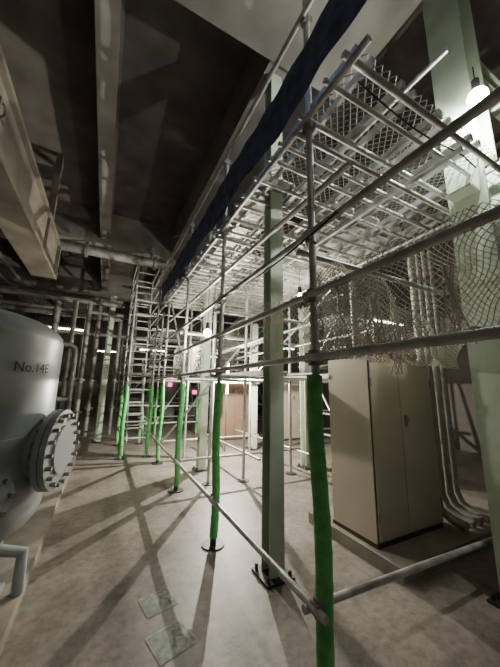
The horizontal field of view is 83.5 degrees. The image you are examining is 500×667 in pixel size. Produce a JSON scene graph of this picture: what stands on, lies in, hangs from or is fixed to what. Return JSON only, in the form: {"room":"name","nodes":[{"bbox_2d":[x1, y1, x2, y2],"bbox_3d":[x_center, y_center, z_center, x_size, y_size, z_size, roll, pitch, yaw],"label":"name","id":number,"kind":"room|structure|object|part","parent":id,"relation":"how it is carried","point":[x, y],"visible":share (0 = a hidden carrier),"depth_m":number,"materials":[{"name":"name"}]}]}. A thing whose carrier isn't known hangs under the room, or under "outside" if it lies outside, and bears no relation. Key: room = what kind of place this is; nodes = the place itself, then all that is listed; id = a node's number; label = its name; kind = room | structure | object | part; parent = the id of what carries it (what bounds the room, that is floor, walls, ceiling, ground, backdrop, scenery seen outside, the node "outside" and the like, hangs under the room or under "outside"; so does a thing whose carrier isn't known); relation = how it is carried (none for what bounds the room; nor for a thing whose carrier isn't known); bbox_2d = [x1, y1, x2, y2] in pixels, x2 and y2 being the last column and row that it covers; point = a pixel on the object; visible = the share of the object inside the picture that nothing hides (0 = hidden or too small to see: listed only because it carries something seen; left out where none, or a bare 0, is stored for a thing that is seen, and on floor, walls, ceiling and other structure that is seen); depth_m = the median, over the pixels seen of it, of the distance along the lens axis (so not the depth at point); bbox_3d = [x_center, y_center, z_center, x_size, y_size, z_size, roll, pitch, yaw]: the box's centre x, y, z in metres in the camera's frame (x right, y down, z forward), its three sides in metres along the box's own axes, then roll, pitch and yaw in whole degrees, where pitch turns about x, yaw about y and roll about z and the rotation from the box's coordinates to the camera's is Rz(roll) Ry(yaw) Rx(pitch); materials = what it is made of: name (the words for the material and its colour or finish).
{"room":"industrial plant interior","nodes":[
{"label":"industrial plant interior","id":0,"kind":"room"},
{"bbox_2d":[0,293,39,321],"bbox_3d":[-6.691,-0.684,5.207,0.200,6.100,23.000,7,-12,-26],"label":"wall","id":1,"kind":"structure","parent":0,"point":[4,296],"depth_m":11.87,"materials":[{"name":"concrete"}]},
{"bbox_2d":[39,278,70,323],"bbox_3d":[-6.655,-2.293,8.982,0.300,0.700,16.950,7,-12,-26],"label":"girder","id":2,"kind":"object","parent":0,"point":[67,319],"depth_m":12.78,"materials":[{"name":"grey metal"}]},
{"bbox_2d":[95,0,125,326],"bbox_3d":[-5.036,-2.107,9.793,0.220,0.700,16.950,7,-12,-26],"label":"girder","id":3,"kind":"object","parent":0,"point":[109,14],"depth_m":3.59,"materials":[{"name":"grey metal"}]},
{"bbox_2d":[0,0,252,304],"bbox_3d":[-5.781,-2.561,9.488,4.850,0.050,16.950,7,-12,-26],"label":"ceiling","id":4,"kind":"structure","parent":0,"point":[181,74],"depth_m":4.15,"materials":[{"name":"grey concrete"}]},
{"bbox_2d":[39,314,234,411],"bbox_3d":[-6.521,1.824,18.093,12.100,6.100,0.200,7,-12,-26],"label":"wall","id":5,"kind":"structure","parent":0,"point":[78,339],"depth_m":16.89,"materials":[{"name":"concrete"}]},
{"bbox_2d":[24,296,257,334],"bbox_3d":[-4.949,-1.099,15.626,12.100,1.250,0.500,7,-12,-26],"label":"cross beam","id":6,"kind":"structure","parent":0,"point":[179,321],"depth_m":15.41,"materials":[{"name":"grey metal"}]},
{"bbox_2d":[0,255,295,323],"bbox_3d":[-3.121,-1.747,12.127,12.100,1.250,0.500,7,-12,-26],"label":"cross beam","id":7,"kind":"structure","parent":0,"point":[69,279],"depth_m":10.34,"materials":[{"name":"grey metal"}]},
{"bbox_2d":[47,197,362,302],"bbox_3d":[-1.157,-2.444,8.366,12.100,1.250,0.500,7,-12,-26],"label":"cross beam","id":8,"kind":"structure","parent":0,"point":[73,222],"depth_m":7.02,"materials":[{"name":"grey metal"}]},
{"bbox_2d":[137,50,287,326],"bbox_3d":[-3.494,-2.126,10.602,0.300,1.100,16.950,7,-12,-26],"label":"girder","id":9,"kind":"object","parent":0,"point":[258,67],"depth_m":4.29,"materials":[{"name":"grey concrete"}]},
{"bbox_2d":[0,410,499,666],"bbox_3d":[-1.275,3.036,7.346,12.100,0.200,23.000,7,-12,-26],"label":"floor","id":10,"kind":"structure","parent":0,"point":[116,537],"depth_m":2.19,"materials":[{"name":"concrete"}]},
{"bbox_2d":[0,455,75,655],"bbox_3d":[-3.422,1.806,1.994,3.220,0.099,6.800,7,-12,-26],"label":"plinth","id":11,"kind":"object","parent":10,"relation":"on","point":[32,535],"visible":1,"depth_m":2.49,"materials":[{"name":"concrete"}]},
{"bbox_2d":[0,309,79,596],"bbox_3d":[-1.825,0.644,1.652,1.349,2.117,1.208,4,-11,-13],"label":"storage tank","id":12,"kind":"object","parent":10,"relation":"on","point":[38,441],"visible":1,"depth_m":1.62,"materials":[{"name":"metal"}]},
{"bbox_2d":[0,228,196,437],"bbox_3d":[-2.727,0.158,5.406,7.000,4.660,18.000,7,-12,-26],"label":"pipework","id":13,"kind":"structure","parent":10,"relation":"on","point":[86,249],"depth_m":7.41,"materials":[{"name":"paint"}]},
{"bbox_2d":[112,255,162,459],"bbox_3d":[-2.789,0.532,7.048,0.730,4.550,1.750,7,-12,-26],"label":"tower","id":14,"kind":"object","parent":10,"relation":"on","point":[119,437],"depth_m":6.62,"materials":[{"name":"grey metal"}]},
{"bbox_2d":[135,395,153,423],"bbox_3d":[-4.353,3.180,11.772,0.700,1.100,1.000,7,-12,-26],"label":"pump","id":15,"kind":"object","parent":10,"relation":"on","point":[145,396],"visible":0.25,"depth_m":11.49,"materials":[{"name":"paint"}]},
{"bbox_2d":[138,587,177,617],"bbox_3d":[-0.650,1.899,1.984,0.220,0.002,0.200,10,-14,-38],"label":"floor hatch","id":16,"kind":"object","parent":10,"relation":"on","point":[161,600],"visible":1,"depth_m":1.98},
{"bbox_2d":[163,382,175,423],"bbox_3d":[-3.424,2.836,11.749,0.460,1.800,0.200,7,-12,-26],"label":"panel","id":17,"kind":"object","parent":10,"relation":"on","point":[169,386],"visible":0.64,"depth_m":11.69,"materials":[{"name":"paint"}]},
{"bbox_2d":[145,618,198,665],"bbox_3d":[-0.472,1.844,1.687,0.242,0.002,0.220,11,-15,-40],"label":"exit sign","id":18,"kind":"object","parent":10,"relation":"on","point":[168,642],"visible":1,"depth_m":1.68,"materials":[{"name":"green plastic"}]},
{"bbox_2d":[108,334,260,419],"bbox_3d":[-3.018,2.365,14.793,7.700,3.900,1.400,7,-12,-26],"label":"bay","id":19,"kind":"object","parent":10,"relation":"on","point":[122,346],"visible":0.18,"depth_m":13.79,"materials":[{"name":"metal"}]},
{"bbox_2d":[187,387,199,422],"bbox_3d":[-2.428,3.055,12.000,0.500,1.500,0.200,7,-12,-26],"label":"panel","id":20,"kind":"object","parent":10,"relation":"on","point":[194,389],"visible":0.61,"depth_m":11.92,"materials":[{"name":"paint"}]},
{"bbox_2d":[192,465,206,471],"bbox_3d":[-0.913,2.489,5.179,0.260,0.060,0.260,7,-12,-26],"label":"base plate","id":21,"kind":"object","parent":10,"relation":"on","point":[194,468],"visible":0.52,"depth_m":5.08,"materials":[{"name":"metal"}]},
{"bbox_2d":[196,226,215,469],"bbox_3d":[-0.871,0.074,5.648,0.140,4.980,0.140,7,-12,-26],"label":"h-section","id":22,"kind":"object","parent":21,"relation":"on","point":[203,400],"visible":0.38,"depth_m":5.38,"materials":[{"name":"green paint"}]},
{"bbox_2d":[138,312,262,436],"bbox_3d":[-1.405,1.563,10.524,4.800,3.900,2.200,7,-12,-26],"label":"bay","id":23,"kind":"object","parent":10,"relation":"on","point":[161,331],"visible":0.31,"depth_m":9.72,"materials":[{"name":"metal"}]},
{"bbox_2d":[224,364,228,451],"bbox_3d":[-0.572,1.753,6.843,0.052,2.150,0.098,7,-12,-26],"label":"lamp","id":24,"kind":"object","parent":10,"relation":"on","point":[226,392],"visible":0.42,"depth_m":6.85,"materials":[{"name":"green paint"}]},
{"bbox_2d":[213,383,248,440],"bbox_3d":[-0.503,2.239,8.680,1.308,1.900,0.639,7,-12,-26],"label":"tall cabinet","id":25,"kind":"object","parent":10,"relation":"on","point":[234,416],"visible":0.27,"depth_m":8.36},
{"bbox_3d":[-0.529,3.158,8.522,1.308,0.035,0.594,7,-12,-26],"label":"trim","id":26,"kind":"part","parent":25,"relation":"part of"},
{"bbox_2d":[251,562,294,589],"bbox_3d":[0.188,1.948,2.298,0.260,0.060,0.260,7,-12,-26],"label":"base plate","id":27,"kind":"object","parent":10,"relation":"on","point":[263,576],"visible":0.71,"depth_m":2.23,"materials":[{"name":"metal"}]},
{"bbox_2d":[261,74,284,579],"bbox_3d":[0.230,-0.476,2.769,0.140,5.000,0.140,7,-12,-26],"label":"h-section","id":28,"kind":"object","parent":27,"relation":"on","point":[273,525],"visible":0.6,"depth_m":2.54,"materials":[{"name":"green paint"}]},
{"bbox_2d":[284,372,300,440],"bbox_3d":[1.196,2.235,8.768,1.208,2.000,0.639,7,-12,-26],"label":"tall cabinet","id":29,"kind":"object","parent":10,"relation":"on","point":[295,388],"visible":0.34,"depth_m":8.47,"materials":[{"name":"metal"}]},
{"bbox_2d":[297,463,309,469],"bbox_3d":[1.109,2.577,5.453,0.280,0.060,0.280,7,-12,-26],"label":"base plate","id":30,"kind":"object","parent":10,"relation":"on","point":[298,465],"visible":0.49,"depth_m":5.37,"materials":[{"name":"metal"}]},
{"bbox_2d":[299,308,310,467],"bbox_3d":[1.136,1.036,5.752,0.160,3.200,0.160,7,-12,-26],"label":"h-section","id":31,"kind":"object","parent":30,"relation":"on","point":[304,368],"visible":0.62,"depth_m":5.71,"materials":[{"name":"green paint"}]},
{"bbox_2d":[144,0,499,666],"bbox_3d":[0.415,-0.161,4.134,2.410,4.907,9.200,7,-12,-26],"label":"scaffold","id":32,"kind":"object","parent":10,"relation":"on","point":[333,232],"visible":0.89,"depth_m":2.41,"materials":[{"name":"metal"}]},
{"bbox_2d":[203,271,210,336],"bbox_3d":[-0.641,-0.475,4.349,0.120,1.070,0.120,7,-12,-26],"label":"work lamp","id":33,"kind":"object","parent":32,"relation":"attached to","point":[207,332],"visible":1,"depth_m":4.24,"materials":[{"name":"metal"}]},
{"bbox_3d":[-0.649,-0.009,4.259,0.120,0.120,0.120,7,-12,-26],"label":"bulb","id":34,"kind":"part","parent":33,"relation":"part of","materials":[{"name":"white glass"}]},
{"bbox_2d":[161,0,366,302],"bbox_3d":[-0.764,-1.418,4.094,0.052,0.440,6.000,7,-12,-26],"label":"netting","id":35,"kind":"object","parent":32,"relation":"attached to","point":[337,16],"visible":1,"depth_m":2.21,"materials":[{"name":"blue fabric"}]},
{"bbox_2d":[298,269,301,295],"bbox_3d":[0.787,-0.803,4.447,0.060,0.460,0.060,7,-12,-26],"label":"work lamp","id":36,"kind":"object","parent":32,"relation":"attached to","point":[299,287],"visible":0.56,"depth_m":4.41,"materials":[{"name":"metal"}]},
{"bbox_2d":[173,199,499,374],"bbox_3d":[0.618,0.111,3.139,1.762,0.764,6.285,6,-12,-25],"label":"safety net","id":37,"kind":"object","parent":32,"relation":"attached to","point":[449,281],"visible":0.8,"depth_m":1.42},
{"bbox_2d":[297,292,410,436],"bbox_3d":[2.962,1.121,7.857,2.900,3.900,1.800,7,-12,-26],"label":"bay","id":38,"kind":"object","parent":10,"relation":"on","point":[329,435],"visible":0.12,"depth_m":7.65,"materials":[{"name":"metal"}]},
{"bbox_2d":[328,357,443,549],"bbox_3d":[1.480,1.167,3.095,0.998,1.720,0.609,7,-12,-26],"label":"tall cabinet","id":39,"kind":"object","parent":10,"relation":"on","point":[386,486],"visible":0.93,"depth_m":2.83,"materials":[{"name":"metal"}]},
{"bbox_3d":[1.456,1.998,2.954,0.998,0.035,0.564,7,-12,-26],"label":"trim","id":40,"kind":"part","parent":39,"relation":"part of","materials":[{"name":"metal"}]},
{"bbox_2d":[309,493,491,585],"bbox_3d":[1.984,2.136,3.236,2.350,0.110,1.160,7,-12,-26],"label":"concrete plinth","id":41,"kind":"object","parent":10,"relation":"on","point":[445,539],"visible":0.42,"depth_m":2.59,"materials":[{"name":"grey concrete"}]},
{"bbox_2d":[403,212,489,531],"bbox_3d":[2.334,0.192,3.432,0.590,3.786,0.387,7,-12,-26],"label":"pipes","id":42,"kind":"object","parent":10,"relation":"on","point":[455,509],"visible":0.7,"depth_m":3.36,"materials":[{"name":"metal"}]},
{"bbox_2d":[487,591,499,608],"bbox_3d":[2.007,1.912,1.952,0.420,0.060,0.420,7,-12,-26],"label":"base plate","id":43,"kind":"object","parent":10,"relation":"on","point":[494,600],"visible":1,"depth_m":2.02,"materials":[{"name":"metal"}]},
{"bbox_2d":[422,0,499,590],"bbox_3d":[2.059,-1.052,2.528,0.300,6.100,0.300,7,-12,-26],"label":"column","id":44,"kind":"structure","parent":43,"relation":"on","point":[449,24],"depth_m":2.48,"materials":[{"name":"green paint"}]},
{"bbox_2d":[445,182,479,202],"label":"plates","id":45,"kind":"object","parent":44,"relation":"attached to","point":[468,189],"depth_m":2.44,"materials":[{"name":"green paint"}]},
{"bbox_2d":[467,67,488,107],"bbox_3d":[1.955,-2.148,2.425,0.150,0.400,0.150,7,-12,-26],"label":"work lamp","id":46,"kind":"object","parent":44,"relation":"attached to","point":[478,92],"visible":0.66,"depth_m":2.38,"materials":[{"name":"metal"}]},
{"bbox_3d":[1.953,-2.026,2.402,0.150,0.150,0.150,7,-12,-26],"label":"bulb","id":47,"kind":"part","parent":46,"relation":"part of","materials":[{"name":"white glass"}]},
{"bbox_2d":[492,108,499,120],"label":"plates","id":48,"kind":"object","parent":44,"relation":"attached to","point":[496,114],"depth_m":3.34,"materials":[{"name":"green paint"}]},
{"bbox_2d":[495,141,499,149],"label":"plates","id":49,"kind":"object","parent":44,"relation":"attached to","point":[497,146],"depth_m":2.98,"materials":[{"name":"green paint"}]},
{"bbox_3d":[-4.126,2.897,7.569,0.280,0.060,0.270,7,-12,-26],"label":"base plate","id":50,"kind":"object","parent":10,"relation":"on","visible":0},
{"bbox_2d":[94,296,116,441],"bbox_3d":[-4.091,0.915,7.955,0.160,4.100,0.150,7,-12,-26],"label":"h-section","id":51,"kind":"object","parent":50,"relation":"on","point":[101,404],"visible":0.9,"depth_m":7.84,"materials":[{"name":"green paint"}]},
{"bbox_3d":[0.063,2.865,7.025,0.280,0.060,0.280,7,-12,-26],"label":"base plate","id":52,"kind":"object","parent":10,"relation":"on","visible":0},
{"bbox_2d":[248,324,257,448],"bbox_3d":[0.090,1.324,7.325,0.160,3.200,0.160,7,-12,-26],"label":"h-section","id":53,"kind":"object","parent":52,"relation":"on","point":[254,386],"visible":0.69,"depth_m":7.17,"materials":[{"name":"green paint"}]},
{"bbox_3d":[-6.454,3.381,10.265,0.280,0.060,0.270,7,-12,-26],"label":"base plate","id":54,"kind":"object","parent":10,"relation":"on","visible":0},
{"bbox_2d":[73,304,87,410],"bbox_3d":[-6.406,0.613,10.803,0.160,5.700,0.150,7,-12,-26],"label":"h-section","id":55,"kind":"object","parent":54,"relation":"on","point":[87,304],"visible":0.05,"depth_m":10.63,"materials":[{"name":"green paint"}]},
{"bbox_3d":[-5.310,3.727,11.942,0.280,0.060,0.270,7,-12,-26],"label":"base plate","id":56,"kind":"object","parent":10,"relation":"on","visible":0},
{"bbox_2d":[125,304,138,420],"bbox_3d":[-5.262,0.959,12.480,0.160,5.700,0.150,7,-12,-26],"label":"h-section","id":57,"kind":"object","parent":56,"relation":"on","point":[132,353],"visible":0.24,"depth_m":12.39,"materials":[{"name":"green paint"}]},
{"bbox_2d":[175,0,422,99],"bbox_3d":[-1.228,-3.783,1.746,5.800,1.150,1.150,7,-12,-26],"label":"cross beam","id":58,"kind":"structure","parent":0,"point":[264,26],"depth_m":2.70,"materials":[{"name":"beige concrete"}]},
{"bbox_2d":[178,0,499,298],"bbox_3d":[-1.167,-3.147,8.548,12.100,0.200,23.000,7,-12,-26],"label":"ceiling","id":59,"kind":"structure","parent":0,"point":[405,55],"depth_m":4.55,"materials":[{"name":"concrete"}]},
{"bbox_2d":[0,44,63,279],"bbox_3d":[-1.441,-2.934,0.968,0.360,2.320,9.860,7,-12,-26],"label":"girder","id":60,"kind":"object","parent":59,"relation":"hanging from","point":[27,217],"visible":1,"depth_m":3.29,"materials":[{"name":"metal"}]},
{"bbox_2d":[44,283,89,330],"bbox_3d":[-6.090,-0.955,9.344,1.110,1.668,0.060,7,-12,-26],"label":"lamp","id":61,"kind":"object","parent":59,"relation":"hanging from","point":[59,327],"visible":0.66,"depth_m":9.22,"materials":[{"name":"green paint"}]},
{"bbox_2d":[140,310,164,351],"bbox_3d":[-4.112,-0.216,12.183,1.110,1.968,0.060,7,-12,-26],"label":"lamp","id":62,"kind":"object","parent":59,"relation":"hanging from","point":[162,350],"visible":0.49,"depth_m":11.98,"materials":[{"name":"green paint"}]},
{"bbox_2d":[196,311,229,336],"bbox_3d":[-1.171,-0.807,9.142,1.110,1.868,0.060,7,-12,-26],"label":"lamp","id":63,"kind":"object","parent":59,"relation":"hanging from","point":[197,311],"visible":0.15,"depth_m":8.82,"materials":[{"name":"green paint"}]},
{"bbox_2d":[370,262,403,323],"bbox_3d":[3.590,-1.124,7.343,1.110,1.768,0.060,7,-12,-26],"label":"lamp","id":64,"kind":"object","parent":59,"relation":"hanging from","point":[370,262],"visible":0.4,"depth_m":7.11,"materials":[{"name":"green paint"}]},
{"bbox_2d":[480,61,499,92],"label":"plates","id":65,"kind":"object","parent":59,"relation":"attached to","point":[491,81],"depth_m":3.10,"materials":[{"name":"green paint"}]},
{"bbox_2d":[235,238,480,452],"bbox_3d":[4.248,0.573,10.688,0.200,6.100,23.000,7,-12,-26],"label":"wall","id":66,"kind":"structure","parent":0,"point":[459,381],"depth_m":8.05,"materials":[{"name":"concrete"}]},
{"bbox_2d":[368,354,416,360],"bbox_3d":[3.220,1.607,5.883,1.508,2.200,0.739,7,-12,-26],"label":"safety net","id":67,"kind":"object","parent":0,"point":[384,355],"visible":0.02,"depth_m":5.61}
]}

